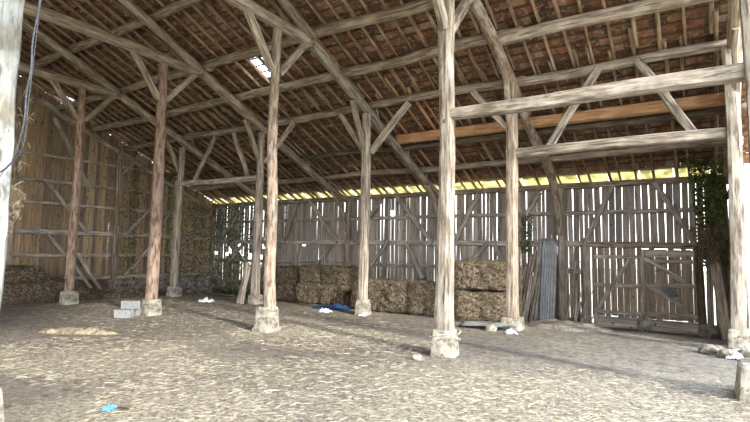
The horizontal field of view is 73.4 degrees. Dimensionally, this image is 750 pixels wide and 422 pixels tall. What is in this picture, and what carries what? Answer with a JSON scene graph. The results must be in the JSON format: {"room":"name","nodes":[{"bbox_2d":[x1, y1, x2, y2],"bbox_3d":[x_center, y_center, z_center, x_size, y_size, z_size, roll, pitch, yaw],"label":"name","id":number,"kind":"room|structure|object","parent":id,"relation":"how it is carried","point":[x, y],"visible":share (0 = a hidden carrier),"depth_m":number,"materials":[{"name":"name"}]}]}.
{"room":"farm building","nodes":[
{"label":"farm building","id":0,"kind":"room"},
{"bbox_2d":[6,75,215,293],"bbox_3d":[-14.024,-1.502,15.464,0.467,9.462,22.875,-2,-6,33],"label":"wall","id":1,"kind":"structure","parent":0,"point":[40,239],"depth_m":19.86,"materials":[{"name":"wood"}]},
{"bbox_2d":[16,83,212,212],"bbox_3d":[-11.005,-2.867,20.109,0.252,5.080,11.394,-2,-6,33],"label":"rafter","id":2,"kind":"object","parent":1,"relation":"attached to","point":[35,98],"visible":0.77,"depth_m":20.14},
{"bbox_2d":[118,170,175,278],"bbox_3d":[-9.748,0.609,21.718,0.223,4.651,3.078,-2,-6,33],"label":"ivy","id":3,"kind":"object","parent":1,"relation":"attached to","point":[133,240],"visible":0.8,"depth_m":21.25,"materials":[{"name":"green plant"}]},
{"bbox_2d":[0,290,749,421],"bbox_3d":[-4.502,2.618,9.487,30.000,0.459,23.400,-2,-6,33],"label":"floor","id":4,"kind":"structure","parent":0,"point":[667,357],"depth_m":7.51,"materials":[{"name":"soil"}]},
{"bbox_2d":[0,388,4,421],"bbox_3d":[-3.835,1.852,4.728,0.502,0.390,0.501,-2,-6,33],"label":"footing stone","id":5,"kind":"object","parent":4,"relation":"on","point":[1,395],"visible":1,"depth_m":4.78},
{"bbox_2d":[0,0,24,308],"bbox_3d":[-3.781,-1.427,4.990,0.429,6.266,0.408,-2,-6,33],"label":"post","id":6,"kind":"object","parent":5,"relation":"on","point":[11,11],"visible":0.98,"depth_m":4.93,"materials":[{"name":"wood"}]},
{"bbox_2d":[7,181,25,239],"bbox_3d":[-3.727,0.099,5.038,0.428,0.851,0.389,-2,-6,33],"label":"tuft","id":7,"kind":"object","parent":6,"relation":"hanging from","point":[16,196],"visible":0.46,"depth_m":5.02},
{"bbox_2d":[0,0,40,172],"bbox_3d":[-3.241,-2.270,4.530,1.038,4.253,0.062,-2,-5,28],"label":"cable","id":8,"kind":"object","parent":6,"relation":"hanging from","point":[39,3],"visible":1,"depth_m":4.27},
{"bbox_2d":[0,0,41,176],"bbox_3d":[-3.266,-2.191,4.640,0.884,4.186,0.072,-1,-5,26],"label":"cable","id":9,"kind":"object","parent":6,"relation":"hanging from","point":[41,0],"visible":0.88,"depth_m":4.43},
{"bbox_2d":[1,80,36,186],"bbox_3d":[-3.110,-0.661,4.429,0.475,1.033,0.177,-3,-6,41],"label":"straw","id":10,"kind":"object","parent":9,"relation":"attached to","point":[36,80],"visible":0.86,"depth_m":4.44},
{"bbox_2d":[1,262,105,304],"bbox_3d":[-11.047,2.317,16.619,3.500,1.236,5.400,-2,-6,33],"label":"heap","id":11,"kind":"object","parent":4,"relation":"on","point":[23,284],"visible":0.81,"depth_m":15.87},
{"bbox_2d":[59,291,78,304],"bbox_3d":[-9.185,2.609,15.112,0.423,0.409,0.421,-2,-6,33],"label":"footing stone","id":12,"kind":"object","parent":4,"relation":"on","point":[66,297],"visible":0.9,"depth_m":14.97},
{"bbox_2d":[49,79,116,290],"bbox_3d":[-9.102,-0.728,15.452,0.292,6.363,2.033,-2,-6,33],"label":"post","id":13,"kind":"object","parent":12,"relation":"on","point":[80,116],"visible":0.98,"depth_m":15.29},
{"bbox_2d":[18,62,121,98],"bbox_3d":[-10.671,-4.146,13.171,0.309,0.325,8.253,-2,-6,33],"label":"tie beam","id":14,"kind":"structure","parent":13,"relation":"on","point":[23,67],"depth_m":15.15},
{"bbox_2d":[22,17,120,94],"bbox_3d":[-9.401,-4.850,14.924,0.269,1.859,3.938,-2,-5,32],"label":"rafter","id":15,"kind":"object","parent":14,"relation":"on","point":[27,24],"visible":0.82,"depth_m":15.15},
{"bbox_2d":[18,0,203,74],"bbox_3d":[-3.986,-5.100,11.937,21.403,0.316,0.322,-2,-6,33],"label":"purlin","id":16,"kind":"object","parent":15,"relation":"on","point":[178,5],"visible":0.63,"depth_m":13.68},
{"bbox_2d":[101,85,266,203],"bbox_3d":[-6.657,-2.187,19.323,0.282,3.440,7.861,-2,-6,33],"label":"rafter","id":17,"kind":"object","parent":13,"relation":"on","point":[125,99],"visible":0.73,"depth_m":18.62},
{"bbox_2d":[90,65,353,131],"bbox_3d":[-5.913,-3.451,16.656,12.955,0.315,0.302,-2,-6,33],"label":"purlin","id":18,"kind":"object","parent":17,"relation":"on","point":[324,77],"visible":0.78,"depth_m":15.86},
{"bbox_2d":[39,326,119,334],"bbox_3d":[-5.890,2.374,10.028,1.908,0.188,0.477,1,-5,1],"label":"heap","id":19,"kind":"object","parent":4,"relation":"on","point":[73,330],"visible":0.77,"depth_m":9.92,"materials":[{"name":"plant"}]},
{"bbox_2d":[75,266,92,287],"bbox_3d":[-11.026,2.452,18.953,1.024,1.252,0.042,3,-5,-23],"label":"board","id":20,"kind":"object","parent":4,"relation":"on","point":[76,268],"visible":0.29,"depth_m":18.95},
{"bbox_2d":[76,253,100,288],"bbox_3d":[-10.868,2.346,19.159,1.063,1.503,0.048,3,-5,-21],"label":"board","id":21,"kind":"object","parent":4,"relation":"on","point":[77,254],"visible":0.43,"depth_m":19.14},
{"bbox_2d":[101,404,116,411],"bbox_3d":[-2.788,2.060,5.289,0.103,0.059,0.151,0,-5,9],"label":"scrap","id":22,"kind":"object","parent":4,"relation":"on","point":[109,407],"visible":1,"depth_m":5.27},
{"bbox_2d":[114,309,133,317],"bbox_3d":[-6.178,2.524,12.397,0.400,0.190,0.200,1,-5,4],"label":"concrete block","id":23,"kind":"object","parent":4,"relation":"on","point":[118,313],"visible":1,"depth_m":12.30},
{"bbox_2d":[103,286,163,298],"bbox_3d":[-8.815,2.826,18.115,2.000,0.523,2.600,-2,-6,33],"label":"heap","id":24,"kind":"object","parent":4,"relation":"on","point":[126,291],"visible":0.64,"depth_m":17.49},
{"bbox_2d":[134,308,140,315],"bbox_3d":[-6.185,2.559,12.828,0.400,0.190,0.200,-1,-5,19],"label":"concrete block","id":25,"kind":"object","parent":4,"relation":"on","point":[136,311],"visible":0.33,"depth_m":12.73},
{"bbox_2d":[121,300,139,308],"bbox_3d":[-6.152,2.356,12.670,0.400,0.190,0.200,0,-5,13],"label":"concrete block","id":26,"kind":"object","parent":25,"relation":"on","point":[126,304],"visible":1,"depth_m":12.58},
{"bbox_2d":[140,299,161,315],"bbox_3d":[-5.733,2.470,12.890,0.402,0.431,0.402,-2,-6,33],"label":"footing stone","id":27,"kind":"object","parent":4,"relation":"on","point":[148,307],"visible":0.84,"depth_m":12.75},
{"bbox_2d":[129,51,197,299],"bbox_3d":[-5.638,-0.863,13.222,0.345,6.340,2.036,-2,-6,33],"label":"post","id":28,"kind":"object","parent":27,"relation":"on","point":[160,94],"visible":0.99,"depth_m":13.03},
{"bbox_2d":[23,0,202,77],"bbox_3d":[-7.217,-4.275,10.947,0.306,0.325,8.253,-2,-6,33],"label":"tie beam","id":29,"kind":"structure","parent":28,"relation":"on","point":[30,9],"depth_m":11.95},
{"bbox_2d":[118,0,202,71],"bbox_3d":[-5.946,-4.978,12.699,0.270,1.854,3.941,-2,-5,32],"label":"rafter","id":30,"kind":"object","parent":29,"relation":"on","point":[130,5],"visible":0.99,"depth_m":13.12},
{"bbox_2d":[182,59,348,202],"bbox_3d":[-3.199,-2.314,17.096,0.285,3.433,7.863,-2,-6,33],"label":"rafter","id":31,"kind":"object","parent":28,"relation":"on","point":[207,78],"visible":0.85,"depth_m":16.15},
{"bbox_2d":[57,67,214,110],"bbox_3d":[-8.378,-4.023,16.738,8.757,0.311,0.322,-2,-6,33],"label":"purlin","id":32,"kind":"object","parent":31,"relation":"on","point":[173,74],"visible":0.56,"depth_m":16.22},
{"bbox_2d":[122,124,257,151],"bbox_3d":[-7.055,-2.728,18.816,8.654,0.301,0.329,-2,-6,33],"label":"purlin","id":33,"kind":"object","parent":31,"relation":"on","point":[240,129],"visible":0.66,"depth_m":18.14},
{"bbox_2d":[166,286,181,296],"bbox_3d":[-7.230,2.911,18.133,0.422,0.389,0.421,-2,-6,33],"label":"footing stone","id":34,"kind":"object","parent":4,"relation":"on","point":[171,291],"visible":0.84,"depth_m":17.99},
{"bbox_2d":[165,134,185,286],"bbox_3d":[-7.361,-0.015,18.115,0.327,5.488,0.928,-2,-6,33],"label":"post","id":35,"kind":"object","parent":34,"relation":"on","point":[179,165],"visible":0.98,"depth_m":18.23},
{"bbox_2d":[175,132,255,185],"bbox_3d":[-5.430,-1.795,17.451,4.304,1.790,0.270,-2,-6,33],"label":"tie beam","id":36,"kind":"structure","parent":35,"relation":"attached to","point":[247,178],"depth_m":17.19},
{"bbox_2d":[198,297,214,301],"bbox_3d":[-5.434,2.833,16.154,0.546,0.184,0.304,0,-5,16],"label":"plastic sheet","id":37,"kind":"object","parent":4,"relation":"on","point":[205,299],"visible":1,"depth_m":16.08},
{"bbox_2d":[194,293,248,295],"bbox_3d":[-5.690,3.087,18.517,2.200,0.030,0.138,0,-5,14],"label":"board","id":38,"kind":"object","parent":4,"relation":"on","point":[195,293],"visible":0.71,"depth_m":18.53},
{"bbox_2d":[209,284,262,296],"bbox_3d":[-6.006,3.499,22.617,4.274,0.835,0.467,-2,-6,33],"label":"ivy","id":39,"kind":"object","parent":4,"relation":"on","point":[214,288],"visible":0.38,"depth_m":23.26,"materials":[{"name":"green plant"}]},
{"bbox_2d":[236,263,249,302],"bbox_3d":[-4.191,2.289,15.995,0.507,1.307,0.118,-2,-6,36],"label":"board","id":40,"kind":"object","parent":4,"relation":"on","point":[246,264],"visible":0.71,"depth_m":15.98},
{"bbox_2d":[239,266,250,303],"bbox_3d":[-4.096,2.340,15.862,0.361,1.184,0.106,-1,-5,26],"label":"board","id":41,"kind":"object","parent":4,"relation":"on","point":[247,272],"visible":0.93,"depth_m":15.85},
{"bbox_2d":[247,294,262,304],"bbox_3d":[-3.777,2.801,15.906,0.382,0.310,0.380,-2,-6,33],"label":"footing stone","id":42,"kind":"object","parent":4,"relation":"on","point":[252,299],"visible":0.87,"depth_m":15.77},
{"bbox_2d":[243,118,295,294],"bbox_3d":[-3.378,-0.130,15.568,1.544,5.566,0.952,-2,-6,33],"label":"post","id":43,"kind":"object","parent":42,"relation":"on","point":[258,151],"visible":0.95,"depth_m":15.99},
{"bbox_2d":[252,306,280,332],"bbox_3d":[-2.295,2.296,10.680,0.465,0.532,0.466,-2,-5,28],"label":"footing stone","id":44,"kind":"object","parent":4,"relation":"on","point":[266,321],"visible":0.9,"depth_m":10.53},
{"bbox_2d":[244,11,309,311],"bbox_3d":[-2.161,-1.002,10.987,0.316,6.327,2.027,-2,-6,33],"label":"post","id":45,"kind":"object","parent":44,"relation":"on","point":[272,62],"visible":0.98,"depth_m":10.82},
{"bbox_2d":[224,0,314,47],"bbox_3d":[-3.761,-4.407,8.721,0.307,0.325,8.254,-2,-6,33],"label":"tie beam","id":46,"kind":"structure","parent":45,"relation":"on","point":[260,13],"depth_m":10.91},
{"bbox_2d":[276,0,315,40],"bbox_3d":[-2.494,-5.111,10.476,0.271,1.851,3.938,-2,-5,32],"label":"rafter","id":47,"kind":"object","parent":46,"relation":"on","point":[287,6],"visible":0.92,"depth_m":11.47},
{"bbox_2d":[293,24,438,197],"bbox_3d":[0.252,-2.446,14.874,0.288,3.441,7.864,-2,-6,33],"label":"rafter","id":48,"kind":"object","parent":45,"relation":"on","point":[318,50],"visible":0.91,"depth_m":13.92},
{"bbox_2d":[199,0,459,67],"bbox_3d":[-1.235,-4.307,12.095,9.109,0.320,0.316,-2,-6,33],"label":"purlin","id":49,"kind":"object","parent":48,"relation":"on","point":[418,6],"visible":0.8,"depth_m":11.63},
{"bbox_2d":[261,76,524,126],"bbox_3d":[-0.136,-2.981,14.372,8.806,0.283,0.303,-2,-6,33],"label":"purlin","id":50,"kind":"object","parent":48,"relation":"on","point":[495,84],"visible":0.7,"depth_m":13.82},
{"bbox_2d":[164,102,746,176],"bbox_3d":[-0.725,-1.948,16.909,21.304,0.252,0.273,-2,-6,33],"label":"purlin","id":51,"kind":"object","parent":48,"relation":"on","point":[704,112],"visible":0.73,"depth_m":13.74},
{"bbox_2d":[183,136,743,190],"bbox_3d":[-0.064,-1.341,17.903,21.307,0.288,0.292,-2,-6,33],"label":"purlin","id":52,"kind":"object","parent":48,"relation":"on","point":[716,143],"visible":0.73,"depth_m":14.97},
{"bbox_2d":[276,283,297,300],"bbox_3d":[-2.835,2.804,17.513,1.229,0.781,1.167,-2,-6,33],"label":"hay bale","id":53,"kind":"object","parent":4,"relation":"on","point":[284,291],"visible":0.4,"depth_m":17.10},
{"bbox_2d":[276,264,300,283],"bbox_3d":[-2.851,2.238,17.585,1.235,0.790,1.164,-2,-5,29],"label":"hay bale","id":54,"kind":"object","parent":53,"relation":"on","point":[288,273],"visible":0.61,"depth_m":17.12},
{"bbox_2d":[296,282,322,303],"bbox_3d":[-1.930,2.717,16.768,1.181,0.875,1.308,-1,-5,25],"label":"hay bale","id":55,"kind":"object","parent":4,"relation":"on","point":[308,292],"visible":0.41,"depth_m":16.26},
{"bbox_2d":[297,264,329,282],"bbox_3d":[-1.906,2.138,16.865,1.054,0.777,1.191,-1,-5,25],"label":"hay bale","id":56,"kind":"object","parent":55,"relation":"on","point":[308,273],"visible":0.66,"depth_m":16.45},
{"bbox_2d":[319,308,331,312],"bbox_3d":[-1.367,2.746,13.954,0.348,0.136,0.258,-1,-5,19],"label":"paper scrap","id":57,"kind":"object","parent":4,"relation":"on","point":[325,309],"visible":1,"depth_m":13.91,"materials":[{"name":"white paper"}]},
{"bbox_2d":[312,304,352,309],"bbox_3d":[-1.241,2.824,15.009,1.268,0.163,0.619,-1,-5,21],"label":"tarpaulin","id":58,"kind":"object","parent":4,"relation":"on","point":[333,306],"visible":0.98,"depth_m":14.81,"materials":[{"name":"blue plastic"}]},
{"bbox_2d":[319,284,353,305],"bbox_3d":[-1.085,2.705,16.219,1.208,0.801,1.321,-2,-6,33],"label":"hay bale","id":59,"kind":"object","parent":4,"relation":"on","point":[330,294],"visible":0.56,"depth_m":15.75},
{"bbox_2d":[319,265,357,285],"bbox_3d":[-1.098,2.108,16.354,1.268,0.766,1.213,-2,-6,33],"label":"hay bale","id":60,"kind":"object","parent":59,"relation":"on","point":[335,275],"visible":0.95,"depth_m":15.94},
{"bbox_2d":[355,299,370,315],"bbox_3d":[-0.322,2.619,13.686,0.382,0.429,0.382,-1,-5,21],"label":"footing stone","id":61,"kind":"object","parent":4,"relation":"on","point":[362,306],"visible":0.8,"depth_m":13.54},
{"bbox_2d":[338,99,411,299],"bbox_3d":[-0.302,-0.303,13.593,2.441,5.440,0.961,-2,-6,33],"label":"post","id":62,"kind":"object","parent":61,"relation":"on","point":[363,140],"visible":1,"depth_m":13.79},
{"bbox_2d":[0,297,749,421],"bbox_3d":[-3.089,2.500,10.373,8.218,0.055,17.972,4,-6,-33],"label":"straw","id":63,"kind":"object","parent":4,"relation":"on","point":[173,309],"visible":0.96,"depth_m":6.48,"materials":[{"name":"plant"}]},
{"bbox_2d":[350,277,419,313],"bbox_3d":[0.353,2.482,14.742,2.066,1.079,1.303,-2,-6,33],"label":"hay bale","id":64,"kind":"object","parent":4,"relation":"on","point":[384,294],"visible":0.62,"depth_m":14.17},
{"bbox_2d":[411,354,422,360],"bbox_3d":[0.672,2.337,8.011,0.206,0.131,0.167,-2,-6,33],"label":"stone","id":65,"kind":"object","parent":4,"relation":"on","point":[418,357],"visible":0.86,"depth_m":7.96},
{"bbox_2d":[406,280,455,316],"bbox_3d":[1.608,2.435,13.914,1.280,1.044,1.338,-2,-6,33],"label":"hay bale","id":66,"kind":"object","parent":4,"relation":"on","point":[421,295],"visible":0.62,"depth_m":13.52},
{"bbox_2d":[430,328,458,357],"bbox_3d":[1.175,2.205,8.440,0.420,0.460,0.421,-1,-5,24],"label":"footing stone","id":67,"kind":"object","parent":4,"relation":"on","point":[446,346],"visible":0.8,"depth_m":8.28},
{"bbox_2d":[429,328,460,340],"bbox_3d":[1.177,2.090,8.451,0.499,0.201,0.498,-2,-6,33],"label":"string","id":68,"kind":"object","parent":67,"relation":"attached to","point":[430,336],"visible":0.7,"depth_m":8.33,"materials":[{"name":"fabric"}]},
{"bbox_2d":[432,0,472,330],"bbox_3d":[1.256,-1.145,8.787,0.313,6.307,2.058,-2,-6,33],"label":"post","id":69,"kind":"object","parent":67,"relation":"on","point":[449,19],"visible":1,"depth_m":8.58,"materials":[{"name":"wood"}]},
{"bbox_2d":[470,0,562,235],"bbox_3d":[3.449,-2.110,12.204,0.284,5.118,8.734,-2,-6,33],"label":"rafter","id":70,"kind":"object","parent":69,"relation":"on","point":[478,10],"visible":0.75,"depth_m":12.03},
{"bbox_2d":[340,26,522,76],"bbox_3d":[1.068,-3.745,12.084,4.959,0.333,0.303,-2,-6,33],"label":"purlin","id":71,"kind":"object","parent":70,"relation":"on","point":[464,43],"visible":0.78,"depth_m":11.98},
{"bbox_2d":[396,92,724,143],"bbox_3d":[4.296,-2.334,13.226,8.550,0.292,0.233,-2,-6,33],"label":"purlin","id":72,"kind":"object","parent":70,"relation":"on","point":[714,99],"visible":0.7,"depth_m":12.42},
{"bbox_2d":[449,62,744,119],"bbox_3d":[3.073,-1.730,7.569,4.283,0.241,0.222,-2,-6,33],"label":"tie beam","id":73,"kind":"structure","parent":69,"relation":"attached to","point":[731,73],"depth_m":7.24,"materials":[{"name":"wood"}]},
{"bbox_2d":[454,289,524,321],"bbox_3d":[2.963,2.494,13.296,1.945,0.940,1.508,0,-5,14],"label":"hay bale","id":74,"kind":"object","parent":4,"relation":"on","point":[469,305],"visible":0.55,"depth_m":12.73},
{"bbox_2d":[454,258,523,292],"bbox_3d":[2.962,1.720,13.366,1.898,0.928,1.433,0,-5,14],"label":"hay bale","id":75,"kind":"object","parent":74,"relation":"on","point":[471,274],"visible":0.77,"depth_m":12.81},
{"bbox_2d":[460,321,518,326],"bbox_3d":[2.614,2.573,11.485,1.418,0.110,0.611,-1,-5,26],"label":"metal sheet","id":76,"kind":"object","parent":4,"relation":"on","point":[497,324],"visible":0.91,"depth_m":11.44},
{"bbox_2d":[485,324,496,331],"bbox_3d":[2.569,2.603,11.134,0.263,0.198,0.248,1,-5,-1],"label":"stone","id":77,"kind":"object","parent":4,"relation":"on","point":[490,327],"visible":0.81,"depth_m":11.05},
{"bbox_2d":[504,329,517,334],"bbox_3d":[2.903,2.558,10.731,0.246,0.111,0.250,1,-5,-1],"label":"plastic sheet","id":78,"kind":"object","parent":4,"relation":"on","point":[510,331],"visible":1,"depth_m":10.69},
{"bbox_2d":[500,316,524,330],"bbox_3d":[3.130,2.565,11.456,0.463,0.293,0.460,-2,-6,33],"label":"footing stone","id":79,"kind":"object","parent":4,"relation":"on","point":[519,321],"visible":0.76,"depth_m":11.28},
{"bbox_2d":[470,69,518,317],"bbox_3d":[2.690,-0.441,11.794,1.211,5.788,0.737,-2,-6,33],"label":"post","id":80,"kind":"object","parent":79,"relation":"on","point":[510,126],"visible":0.86,"depth_m":11.57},
{"bbox_2d":[506,58,726,157],"bbox_3d":[4.968,-2.236,10.754,4.352,1.911,0.295,-2,-6,33],"label":"tie beam","id":81,"kind":"structure","parent":80,"relation":"attached to","point":[691,134],"depth_m":10.43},
{"bbox_2d":[520,261,528,292],"bbox_3d":[4.462,2.465,15.383,0.918,1.844,0.088,5,-6,-40],"label":"wooden pole","id":82,"kind":"object","parent":4,"relation":"on","point":[525,275],"visible":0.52,"depth_m":15.53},
{"bbox_2d":[523,257,531,302],"bbox_3d":[4.578,2.387,15.317,0.807,1.988,0.076,5,-6,-43],"label":"wooden pole","id":83,"kind":"object","parent":4,"relation":"on","point":[531,257],"visible":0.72,"depth_m":15.42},
{"bbox_2d":[522,254,532,314],"bbox_3d":[4.620,2.343,15.312,0.096,2.083,0.902,-4,-6,44],"label":"wooden pole","id":84,"kind":"object","parent":4,"relation":"on","point":[532,254],"visible":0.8,"depth_m":15.31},
{"bbox_2d":[522,252,534,316],"bbox_3d":[4.646,2.304,15.240,0.070,2.128,0.870,-4,-7,45],"label":"wooden pole","id":85,"kind":"object","parent":4,"relation":"on","point":[533,252],"visible":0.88,"depth_m":15.20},
{"bbox_2d":[523,249,536,321],"bbox_3d":[4.685,2.256,15.229,0.881,2.234,0.088,5,-6,-44],"label":"wooden pole","id":86,"kind":"object","parent":4,"relation":"on","point":[526,308],"visible":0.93,"depth_m":15.19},
{"bbox_2d":[525,250,538,321],"bbox_3d":[4.752,2.279,15.245,0.804,2.216,0.088,4,-6,-38],"label":"wooden pole","id":87,"kind":"object","parent":4,"relation":"on","point":[533,278],"visible":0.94,"depth_m":15.21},
{"bbox_2d":[528,252,538,321],"bbox_3d":[4.827,2.271,15.239,0.720,2.241,0.087,5,-6,-42],"label":"wooden pole","id":88,"kind":"object","parent":4,"relation":"on","point":[534,286],"visible":0.83,"depth_m":15.20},
{"bbox_2d":[529,260,541,321],"bbox_3d":[4.859,2.260,15.111,0.893,2.210,0.068,5,-6,-43],"label":"wooden pole","id":89,"kind":"object","parent":4,"relation":"on","point":[538,276],"visible":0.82,"depth_m":15.03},
{"bbox_2d":[533,264,541,320],"bbox_3d":[4.940,2.243,15.140,0.725,2.273,0.089,5,-6,-43],"label":"wooden pole","id":90,"kind":"object","parent":4,"relation":"on","point":[539,283],"visible":0.84,"depth_m":15.01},
{"bbox_2d":[537,238,553,319],"bbox_3d":[5.137,2.102,15.180,0.422,2.583,0.500,-2,-6,33],"label":"sheet","id":91,"kind":"object","parent":4,"relation":"on","point":[540,239],"visible":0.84,"depth_m":15.40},
{"bbox_2d":[539,240,556,319],"bbox_3d":[5.174,2.115,15.024,0.428,2.534,0.598,-2,-6,33],"label":"sheet","id":92,"kind":"object","parent":4,"relation":"on","point":[549,249],"visible":0.88,"depth_m":15.04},
{"bbox_2d":[561,263,566,319],"bbox_3d":[5.599,2.462,14.885,0.112,1.864,0.691,-3,-6,37],"label":"stick","id":93,"kind":"object","parent":4,"relation":"on","point":[566,263],"visible":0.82,"depth_m":14.85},
{"bbox_2d":[524,319,613,332],"bbox_3d":[4.588,2.739,11.954,2.300,0.303,1.800,-2,-6,33],"label":"earth mound","id":94,"kind":"object","parent":4,"relation":"on","point":[551,324],"visible":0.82,"depth_m":11.56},
{"bbox_2d":[565,262,575,319],"bbox_3d":[5.722,2.440,14.790,0.583,1.906,0.090,4,-6,-32],"label":"stick","id":95,"kind":"object","parent":4,"relation":"on","point":[575,262],"visible":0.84,"depth_m":14.78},
{"bbox_2d":[574,272,575,320],"bbox_3d":[5.871,2.552,14.789,0.086,1.701,0.323,-2,-6,33],"label":"stick","id":96,"kind":"object","parent":4,"relation":"on","point":[574,272],"visible":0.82,"depth_m":14.79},
{"bbox_2d":[571,262,579,320],"bbox_3d":[5.872,2.433,14.729,0.565,1.913,0.113,4,-5,-32],"label":"stick","id":97,"kind":"object","parent":4,"relation":"on","point":[579,262],"visible":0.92,"depth_m":14.65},
{"bbox_2d":[576,283,583,320],"bbox_3d":[5.965,2.753,14.725,0.601,1.272,0.060,5,-6,-43],"label":"stick","id":98,"kind":"object","parent":4,"relation":"on","point":[583,283],"visible":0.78,"depth_m":14.77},
{"bbox_2d":[637,314,651,331],"bbox_3d":[7.598,3.199,14.190,0.384,0.568,0.231,-2,-6,33],"label":"stone","id":99,"kind":"object","parent":4,"relation":"on","point":[644,323],"visible":0.92,"depth_m":14.11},
{"bbox_2d":[698,324,720,338],"bbox_3d":[8.688,3.157,13.085,0.501,0.376,0.502,-2,-6,33],"label":"stone block","id":100,"kind":"object","parent":4,"relation":"on","point":[705,330],"visible":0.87,"depth_m":12.91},
{"bbox_2d":[698,344,721,354],"bbox_3d":[5.938,2.462,8.907,0.383,0.211,0.306,-2,-6,33],"label":"rubble stone","id":101,"kind":"object","parent":4,"relation":"on","point":[709,349],"visible":0.81,"depth_m":8.83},
{"bbox_2d":[706,234,729,339],"bbox_3d":[8.637,1.888,12.636,0.183,2.666,1.286,-1,-5,17],"label":"board","id":102,"kind":"object","parent":4,"relation":"on","point":[717,276],"visible":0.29,"depth_m":12.49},
{"bbox_2d":[716,348,741,358],"bbox_3d":[6.024,2.441,8.569,0.361,0.186,0.264,-2,-6,33],"label":"rubble stone","id":103,"kind":"object","parent":4,"relation":"on","point":[723,353],"visible":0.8,"depth_m":8.52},
{"bbox_2d":[726,349,742,359],"bbox_3d":[6.045,2.401,8.471,0.253,0.172,0.261,-2,-6,33],"label":"plastic sheet","id":104,"kind":"object","parent":4,"relation":"on","point":[734,356],"visible":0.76,"depth_m":8.40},
{"bbox_2d":[727,327,749,349],"bbox_3d":[6.595,2.350,9.114,0.361,0.436,0.362,-2,-6,33],"label":"footing stone","id":105,"kind":"object","parent":4,"relation":"on","point":[740,339],"visible":0.77,"depth_m":8.98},
{"bbox_2d":[721,27,746,329],"bbox_3d":[6.545,-0.565,9.137,0.324,5.446,0.878,-2,-6,33],"label":"post","id":106,"kind":"object","parent":105,"relation":"on","point":[732,92],"visible":0.91,"depth_m":9.19,"materials":[{"name":"wood"}]},
{"bbox_2d":[735,358,749,402],"bbox_3d":[4.744,2.058,6.023,0.725,0.451,0.722,-2,-6,33],"label":"footing stone","id":107,"kind":"object","parent":4,"relation":"on","point":[742,382],"visible":0.88,"depth_m":5.93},
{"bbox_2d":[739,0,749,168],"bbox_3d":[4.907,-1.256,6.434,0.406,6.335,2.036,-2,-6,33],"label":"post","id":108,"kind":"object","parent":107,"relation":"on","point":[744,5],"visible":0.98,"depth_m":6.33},
{"bbox_2d":[724,0,742,184],"bbox_3d":[7.338,-2.712,10.311,0.293,3.448,7.861,-2,-6,33],"label":"rafter","id":109,"kind":"object","parent":108,"relation":"on","point":[733,11],"visible":0.28,"depth_m":9.08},
{"bbox_2d":[499,0,714,45],"bbox_3d":[4.619,-3.841,9.888,4.707,0.314,0.329,-2,-6,33],"label":"purlin","id":110,"kind":"object","parent":109,"relation":"on","point":[642,7],"visible":0.93,"depth_m":9.90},
{"bbox_2d":[502,39,726,87],"bbox_3d":[5.205,-3.173,10.946,4.907,0.302,0.277,-2,-6,33],"label":"purlin","id":111,"kind":"object","parent":109,"relation":"on","point":[713,46],"visible":0.81,"depth_m":10.80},
{"bbox_2d":[738,349,749,357],"bbox_3d":[6.351,2.444,8.574,0.326,0.166,0.280,-2,-6,33],"label":"rubble stone","id":112,"kind":"object","parent":4,"relation":"on","point":[745,353],"visible":0.59,"depth_m":8.51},
{"bbox_2d":[20,0,748,203],"bbox_3d":[-5.102,-4.064,10.132,21.584,5.458,23.175,-2,-6,33],"label":"ceiling","id":113,"kind":"structure","parent":0,"point":[206,29],"depth_m":13.89,"materials":[{"name":"wood"}]},
{"bbox_2d":[207,175,729,337],"bbox_3d":[0.435,1.436,18.611,20.898,4.546,1.436,-2,-6,33],"label":"wall","id":114,"kind":"structure","parent":0,"point":[332,238],"depth_m":17.38,"materials":[{"name":"wood"}]},
{"bbox_2d":[178,201,286,280],"bbox_3d":[-6.485,1.330,22.448,4.972,3.648,2.211,-2,-6,33],"label":"ivy","id":115,"kind":"object","parent":114,"relation":"attached to","point":[216,206],"visible":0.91,"depth_m":23.72,"materials":[{"name":"green plant"}]},
{"bbox_2d":[518,213,534,253],"bbox_3d":[4.867,0.728,16.234,0.594,1.351,0.176,-2,-6,33],"label":"ivy","id":116,"kind":"object","parent":114,"relation":"attached to","point":[526,241],"visible":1,"depth_m":16.21,"materials":[{"name":"green plant"}]},
{"bbox_2d":[591,248,644,328],"bbox_3d":[7.159,2.242,14.849,1.421,2.459,0.144,-2,-6,33],"label":"door","id":117,"kind":"structure","parent":114,"relation":"in","point":[605,293],"depth_m":14.86,"materials":[{"name":"wood"}]},
{"bbox_2d":[583,245,706,324],"bbox_3d":[7.631,2.212,14.405,3.109,2.456,0.215,-2,-6,33],"label":"door frame","id":118,"kind":"structure","parent":114,"relation":"attached to","point":[699,270],"depth_m":13.67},
{"bbox_2d":[643,249,698,334],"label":"door","id":119,"kind":"structure","parent":114,"relation":"in","point":[677,269],"depth_m":14.13,"materials":[{"name":"grey wood"}]},
{"bbox_2d":[726,188,749,329],"bbox_3d":[8.309,0.080,11.510,0.311,6.435,4.926,-2,-6,33],"label":"wall","id":120,"kind":"structure","parent":0,"point":[727,193],"depth_m":9.44,"materials":[{"name":"wood"}]},
{"bbox_2d":[685,148,728,268],"bbox_3d":[8.699,-0.109,13.202,0.910,3.208,1.220,-2,-6,33],"label":"ivy","id":121,"kind":"object","parent":120,"relation":"hanging from","point":[710,194],"visible":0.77,"depth_m":13.34,"materials":[{"name":"green plant"}]},
{"bbox_2d":[684,221,729,270],"bbox_3d":[8.683,0.933,13.110,1.286,1.343,1.426,-3,-6,37],"label":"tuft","id":122,"kind":"object","parent":121,"relation":"hanging from","point":[713,249],"visible":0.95,"depth_m":12.92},
{"label":"outside","id":123,"kind":"structure","parent":0,"visible":0},
{"bbox_2d":[206,262,749,324],"bbox_3d":[5.384,3.074,8.182,200.000,0.119,180.000,-2,-6,33],"label":"ground","id":124,"kind":"structure","parent":123,"point":[240,262],"depth_m":33.25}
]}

